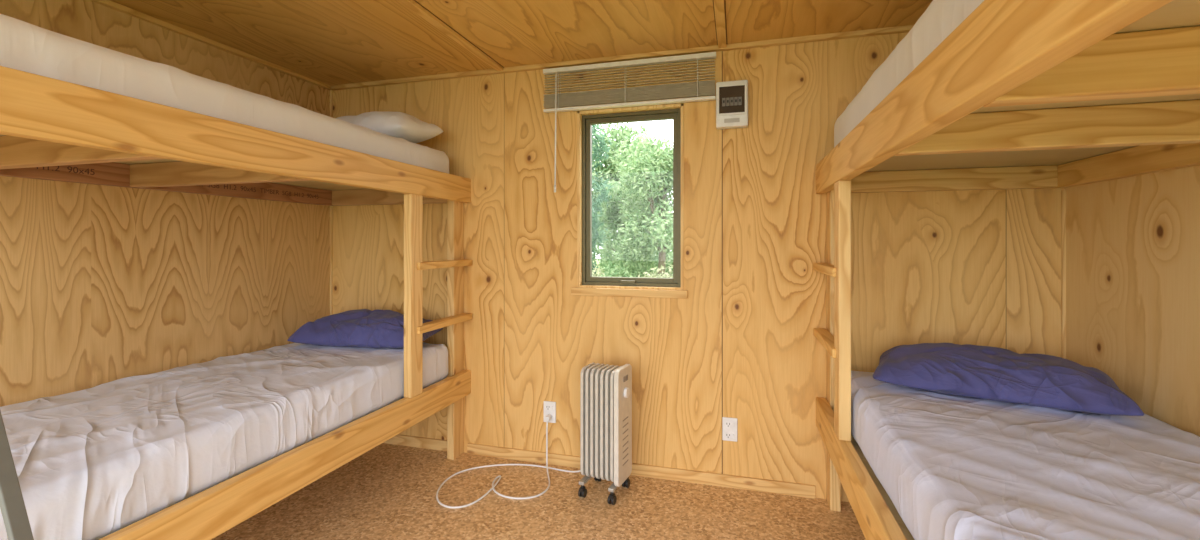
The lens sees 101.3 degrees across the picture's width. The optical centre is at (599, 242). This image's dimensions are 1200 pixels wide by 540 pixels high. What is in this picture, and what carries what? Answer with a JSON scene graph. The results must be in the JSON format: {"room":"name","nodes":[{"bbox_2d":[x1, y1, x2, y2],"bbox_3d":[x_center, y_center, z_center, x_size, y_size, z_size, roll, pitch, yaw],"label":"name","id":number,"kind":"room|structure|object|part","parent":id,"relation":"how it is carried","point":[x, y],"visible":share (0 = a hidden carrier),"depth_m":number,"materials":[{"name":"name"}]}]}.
{"room":"dormitory","nodes":[
{"label":"dormitory","id":0,"kind":"room"},
{"bbox_2d":[0,0,329,406],"bbox_3d":[-2.201,0.117,1.490,0.100,2.200,3.390,0,0,16],"label":"wall","id":1,"kind":"structure","parent":0,"point":[100,284],"depth_m":2.12,"materials":[{"name":"brown wood"}]},
{"bbox_2d":[91,0,330,88],"bbox_3d":[-2.131,-0.972,1.507,0.025,0.022,3.260,0,0,16],"label":"trim","id":2,"kind":"structure","parent":1,"relation":"attached to","point":[108,3],"depth_m":2.34,"materials":[{"name":"brown wood"}]},
{"bbox_2d":[110,0,932,85],"bbox_3d":[-0.305,-1.023,1.014,4.008,0.080,3.490,0,0,16],"label":"ceiling","id":3,"kind":"structure","parent":0,"point":[329,42],"depth_m":2.21,"materials":[{"name":"brown wood"}]},
{"bbox_2d":[211,443,865,539],"bbox_3d":[-0.305,1.247,1.014,4.008,0.060,3.490,0,0,16],"label":"floor","id":4,"kind":"structure","parent":0,"point":[387,492],"depth_m":2.23,"materials":[{"name":"brown carpet"}]},
{"bbox_2d":[0,411,33,539],"bbox_3d":[-1.040,0.479,0.874,0.484,1.468,0.026,0,0,8],"label":"leaning board","id":5,"kind":"object","parent":4,"relation":"on","point":[12,505],"visible":1,"depth_m":0.88,"materials":[{"name":"grey wood"}]},
{"bbox_2d":[0,66,472,539],"bbox_3d":[-1.492,0.423,1.983,1.000,1.588,2.060,0,0,16],"label":"bunk bed","id":6,"kind":"object","parent":4,"relation":"on","point":[51,129],"visible":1,"depth_m":1.76,"materials":[{"name":"brown wood"}]},
{"bbox_2d":[0,342,447,539],"bbox_3d":[-1.530,0.650,1.946,0.927,0.214,1.923,0,0,16],"label":"mattress","id":7,"kind":"object","parent":6,"relation":"on","point":[93,463],"visible":0.89,"depth_m":1.58,"materials":[{"name":"white fabric"}]},
{"bbox_2d":[287,309,443,347],"bbox_3d":[-1.276,0.463,2.706,0.747,0.184,0.332,0,0,10],"label":"pillow","id":8,"kind":"object","parent":7,"relation":"on","point":[366,328],"visible":0.91,"depth_m":2.58,"materials":[{"name":"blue fabric"}]},
{"bbox_2d":[0,14,448,173],"bbox_3d":[-1.528,-0.428,1.951,0.926,0.174,1.935,0,0,16],"label":"mattress","id":9,"kind":"object","parent":6,"relation":"on","point":[24,46],"visible":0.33,"depth_m":1.41,"materials":[{"name":"white fabric"}]},
{"bbox_2d":[336,111,442,142],"bbox_3d":[-1.217,-0.614,2.675,0.644,0.200,0.350,0,0,20],"label":"pillow","id":10,"kind":"object","parent":9,"relation":"on","point":[410,128],"visible":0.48,"depth_m":2.49,"materials":[{"name":"white fabric"}]},
{"bbox_3d":[-1.043,-0.302,1.858,0.045,0.138,2.060,0,0,16],"label":"rail","id":11,"kind":"part","parent":6,"relation":"part of","materials":[{"name":"brown wood"}]},
{"bbox_3d":[-1.043,0.801,1.858,0.045,0.135,2.060,0,0,16],"label":"rail","id":12,"kind":"part","parent":6,"relation":"part of","materials":[{"name":"brown wood"}]},
{"bbox_3d":[-0.901,0.251,2.374,0.043,0.967,0.090,0,0,16],"label":"ladder post","id":13,"kind":"part","parent":6,"relation":"part of","materials":[{"name":"brown wood"}]},
{"bbox_3d":[-0.826,0.447,2.812,0.045,1.540,0.104,0,0,16],"label":"corner post","id":14,"kind":"part","parent":6,"relation":"part of","materials":[{"name":"brown wood"}]},
{"bbox_2d":[436,414,579,508],"bbox_3d":[-0.436,1.077,2.514,0.757,0.280,0.393,0,0,-15],"label":"power cord","id":15,"kind":"object","parent":4,"relation":"on","point":[548,417],"visible":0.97,"depth_m":2.55,"materials":[{"name":"white plastic"}]},
{"bbox_2d":[578,363,631,504],"bbox_3d":[0.035,0.906,2.402,0.220,0.622,0.216,0,0,25],"label":"heater","id":16,"kind":"object","parent":4,"relation":"on","point":[605,390],"visible":1,"depth_m":2.34,"materials":[{"name":"metal"}]},
{"bbox_3d":[0.111,0.869,2.366,0.025,0.547,0.176,0,0,25],"label":"control panel","id":17,"kind":"part","parent":16,"relation":"part of","materials":[{"name":"white plastic"}]},
{"bbox_2d":[813,0,1199,539],"bbox_3d":[1.218,0.423,1.228,0.988,1.588,2.060,0,0,16],"label":"bunk bed","id":18,"kind":"object","parent":4,"relation":"on","point":[1021,94],"visible":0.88,"depth_m":1.17,"materials":[{"name":"brown wood"}]},
{"bbox_3d":[1.082,0.447,2.281,0.045,1.540,0.104,0,0,16],"label":"corner post","id":19,"kind":"part","parent":18,"relation":"part of","materials":[{"name":"brown wood"}]},
{"bbox_3d":[0.920,0.251,1.867,0.043,0.967,0.090,0,0,16],"label":"ladder post","id":20,"kind":"part","parent":18,"relation":"part of","materials":[{"name":"brown wood"}]},
{"bbox_3d":[0.775,0.801,1.351,0.045,0.135,2.060,0,0,16],"label":"rail","id":21,"kind":"part","parent":18,"relation":"part of","materials":[{"name":"brown wood"}]},
{"bbox_2d":[834,0,983,146],"bbox_3d":[1.234,-0.462,1.182,0.914,0.243,1.935,0,0,16],"label":"mattress","id":22,"kind":"object","parent":18,"relation":"on","point":[941,18],"visible":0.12,"depth_m":1.24,"materials":[{"name":"white fabric"}]},
{"bbox_3d":[0.775,-0.302,1.351,0.045,0.138,2.060,0,0,16],"label":"rail","id":23,"kind":"part","parent":18,"relation":"part of","materials":[{"name":"brown wood"}]},
{"bbox_2d":[851,371,1199,539],"bbox_3d":[1.232,0.648,1.178,0.914,0.217,1.923,0,0,16],"label":"mattress","id":24,"kind":"object","parent":18,"relation":"on","point":[952,467],"visible":0.8,"depth_m":1.23,"materials":[{"name":"white fabric"}]},
{"bbox_2d":[872,343,1143,415],"bbox_3d":[1.453,0.476,1.843,0.729,0.162,0.418,0,0,34],"label":"pillow","id":25,"kind":"object","parent":24,"relation":"on","point":[983,372],"visible":1,"depth_m":1.71,"materials":[{"name":"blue fabric"}]},
{"bbox_2d":[333,32,1063,501],"bbox_3d":[0.149,0.117,2.647,4.008,2.200,0.100,0,0,16],"label":"wall","id":26,"kind":"structure","parent":0,"point":[927,266],"depth_m":2.48,"materials":[{"name":"brown wood"}]},
{"bbox_2d":[330,90,332,314],"bbox_3d":[-1.694,0.098,3.102,0.012,2.118,0.012,0,0,16],"label":"trim","id":27,"kind":"structure","parent":26,"relation":"attached to","point":[331,91],"depth_m":3.10,"materials":[{"name":"brown wood"}]},
{"bbox_2d":[383,434,446,450],"bbox_3d":[-1.269,1.187,2.984,0.895,0.060,0.012,0,0,16],"label":"baseboard","id":28,"kind":"structure","parent":26,"relation":"attached to","point":[404,440],"depth_m":2.92,"materials":[{"name":"brown wood"}]},
{"bbox_2d":[398,0,503,70],"bbox_3d":[-0.997,-0.974,1.191,0.040,0.018,3.260,0,0,16],"label":"trim","id":29,"kind":"structure","parent":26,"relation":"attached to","point":[414,6],"depth_m":2.26,"materials":[{"name":"brown wood"}]},
{"bbox_2d":[544,401,555,422],"bbox_3d":[-0.277,0.930,2.706,0.073,0.116,0.014,0,0,16],"label":"power outlet","id":30,"kind":"object","parent":26,"relation":"attached to","point":[549,407],"visible":0.94,"depth_m":2.70,"materials":[{"name":"white plastic"}]},
{"bbox_2d":[328,25,913,90],"bbox_3d":[0.132,-0.972,2.584,3.808,0.022,0.030,0,0,16],"label":"trim","id":31,"kind":"structure","parent":26,"relation":"attached to","point":[898,29],"depth_m":2.55,"materials":[{"name":"brown wood"}]},
{"bbox_2d":[571,287,687,298],"bbox_3d":[0.145,0.262,2.586,0.623,0.040,0.020,0,0,16],"label":"trim","id":32,"kind":"structure","parent":26,"relation":"attached to","point":[650,293],"depth_m":2.57,"materials":[{"name":"brown wood"}]},
{"bbox_2d":[543,52,715,191],"bbox_3d":[0.134,-0.611,2.568,0.920,0.675,0.051,0,0,16],"label":"blind","id":33,"kind":"object","parent":26,"relation":"attached to","point":[695,90],"visible":1,"depth_m":2.56,"materials":[{"name":"white plastic"}]},
{"bbox_3d":[0.135,-0.723,2.574,0.914,0.015,0.031,0,0,16],"label":"rail","id":34,"kind":"part","parent":33,"relation":"part of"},
{"bbox_2d":[577,103,683,289],"bbox_3d":[0.166,-0.236,2.640,0.573,0.957,0.104,0,0,16],"label":"timber reveal","id":35,"kind":"object","parent":26,"relation":"attached to","point":[680,105],"visible":0.69,"depth_m":2.62,"materials":[{"name":"brown wood"}]},
{"bbox_2d":[582,108,680,286],"bbox_3d":[0.169,-0.234,2.652,0.541,0.929,0.060,0,0,16],"label":"window","id":36,"kind":"structure","parent":35,"relation":"in","point":[665,111],"depth_m":2.64,"materials":[{"name":"green metal"}]},
{"bbox_2d":[620,280,635,283],"bbox_3d":[0.151,0.209,2.629,0.080,0.018,0.026,0,0,16],"label":"latch","id":37,"kind":"object","parent":36,"relation":"attached to","point":[621,281],"visible":1,"depth_m":2.62,"materials":[{"name":"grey metal"}]},
{"bbox_3d":[0.170,-0.234,2.654,0.505,0.893,0.035,0,0,16],"label":"sash","id":38,"kind":"part","parent":36,"relation":"part of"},
{"bbox_2d":[467,443,815,498],"bbox_3d":[0.131,1.187,2.594,1.860,0.060,0.012,0,0,16],"label":"baseboard","id":39,"kind":"structure","parent":26,"relation":"attached to","point":[691,476],"depth_m":2.52,"materials":[{"name":"brown wood"}]},
{"bbox_2d":[713,0,727,47],"bbox_3d":[0.169,-0.974,0.867,0.040,0.018,3.260,0,0,16],"label":"trim","id":40,"kind":"structure","parent":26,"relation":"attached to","point":[719,8],"depth_m":2.15,"materials":[{"name":"brown wood"}]},
{"bbox_2d":[722,51,722,473],"bbox_3d":[0.613,0.098,2.465,0.004,2.118,0.001,0,0,16],"label":"trim","id":41,"kind":"structure","parent":26,"relation":"attached to","point":[722,51],"depth_m":2.46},
{"bbox_2d":[722,417,737,441],"bbox_3d":[0.647,0.928,2.449,0.073,0.116,0.014,0,0,16],"label":"power outlet","id":42,"kind":"object","parent":26,"relation":"attached to","point":[729,425],"visible":1,"depth_m":2.45,"materials":[{"name":"white plastic"}]},
{"bbox_2d":[716,80,747,129],"bbox_3d":[0.649,-0.680,2.420,0.152,0.225,0.069,0,0,16],"label":"switchboard","id":43,"kind":"object","parent":26,"relation":"attached to","point":[731,96],"visible":1,"depth_m":2.40,"materials":[{"name":"white plastic"}]},
{"bbox_3d":[0.643,-0.698,2.397,0.120,0.130,0.008,0,0,16],"label":"tinted door","id":44,"kind":"part","parent":43,"relation":"part of","materials":[{"name":"plastic"}]},
{"bbox_3d":[0.642,-0.698,2.395,0.140,0.150,0.011,0,0,16],"label":"frame","id":45,"kind":"part","parent":43,"relation":"part of","materials":[{"name":"white plastic"}]},
{"bbox_2d":[1006,189,1006,348],"bbox_3d":[1.769,0.098,2.143,0.003,2.118,0.001,0,0,16],"label":"trim","id":46,"kind":"structure","parent":26,"relation":"attached to","point":[1006,189],"depth_m":2.14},
{"bbox_2d":[1061,190,1065,358],"bbox_3d":[1.963,0.467,2.084,0.012,1.380,0.012,0,0,16],"label":"trim","id":47,"kind":"structure","parent":26,"relation":"attached to","point":[1063,192],"depth_m":2.08,"materials":[{"name":"brown wood"}]},
{"bbox_2d":[1064,165,1199,436],"bbox_3d":[1.564,0.117,0.442,0.100,2.200,3.390,0,0,16],"label":"wall","id":48,"kind":"structure","parent":0,"point":[1133,243],"depth_m":1.69,"materials":[{"name":"brown wood"}]},
{"label":"outside","id":49,"kind":"structure","parent":0,"visible":0},
{"bbox_2d":[593,258,656,277],"bbox_3d":[1.341,1.407,4.817,60.000,0.220,70.000,0,0,16],"label":"ground","id":50,"kind":"structure","parent":49,"point":[597,261],"depth_m":31.13,"materials":[{"name":"green plant"}]},
{"bbox_2d":[592,263,607,276],"bbox_3d":[-0.255,0.755,6.656,1.513,1.128,1.318,0,0,34],"label":"shrub","id":51,"kind":"object","parent":50,"relation":"on","point":[595,268],"visible":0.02,"depth_m":6.45,"materials":[{"name":"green plant"}]},
{"bbox_2d":[592,125,613,272],"bbox_3d":[-0.953,-1.104,9.557,2.343,4.826,2.523,0,0,16],"label":"tree","id":52,"kind":"object","parent":50,"relation":"on","point":[604,194],"visible":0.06,"depth_m":9.51,"materials":[{"name":"green plant"}]},
{"bbox_2d":[592,123,671,275],"bbox_3d":[0.908,-1.294,15.112,3.883,5.207,4.209,0,0,11],"label":"tree","id":53,"kind":"object","parent":50,"relation":"on","point":[608,171],"visible":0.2,"depth_m":14.33,"materials":[{"name":"green plant"}]},
{"bbox_2d":[592,131,672,275],"bbox_3d":[1.373,-0.692,12.069,3.230,4.005,2.557,0,0,16],"label":"tree","id":54,"kind":"object","parent":50,"relation":"on","point":[610,217],"visible":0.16,"depth_m":11.70,"materials":[{"name":"green plant"}]},
{"bbox_2d":[601,133,672,277],"bbox_3d":[1.063,-0.262,8.201,2.391,3.146,2.376,0,0,16],"label":"tree","id":55,"kind":"object","parent":50,"relation":"on","point":[654,170],"visible":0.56,"depth_m":8.04,"materials":[{"name":"green plant"}]},
{"bbox_2d":[638,260,672,277],"bbox_3d":[0.693,0.764,6.236,1.229,1.110,1.478,0,0,16],"label":"shrub","id":56,"kind":"object","parent":50,"relation":"on","point":[667,274],"visible":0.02,"depth_m":6.18,"materials":[{"name":"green plant"}]}
]}

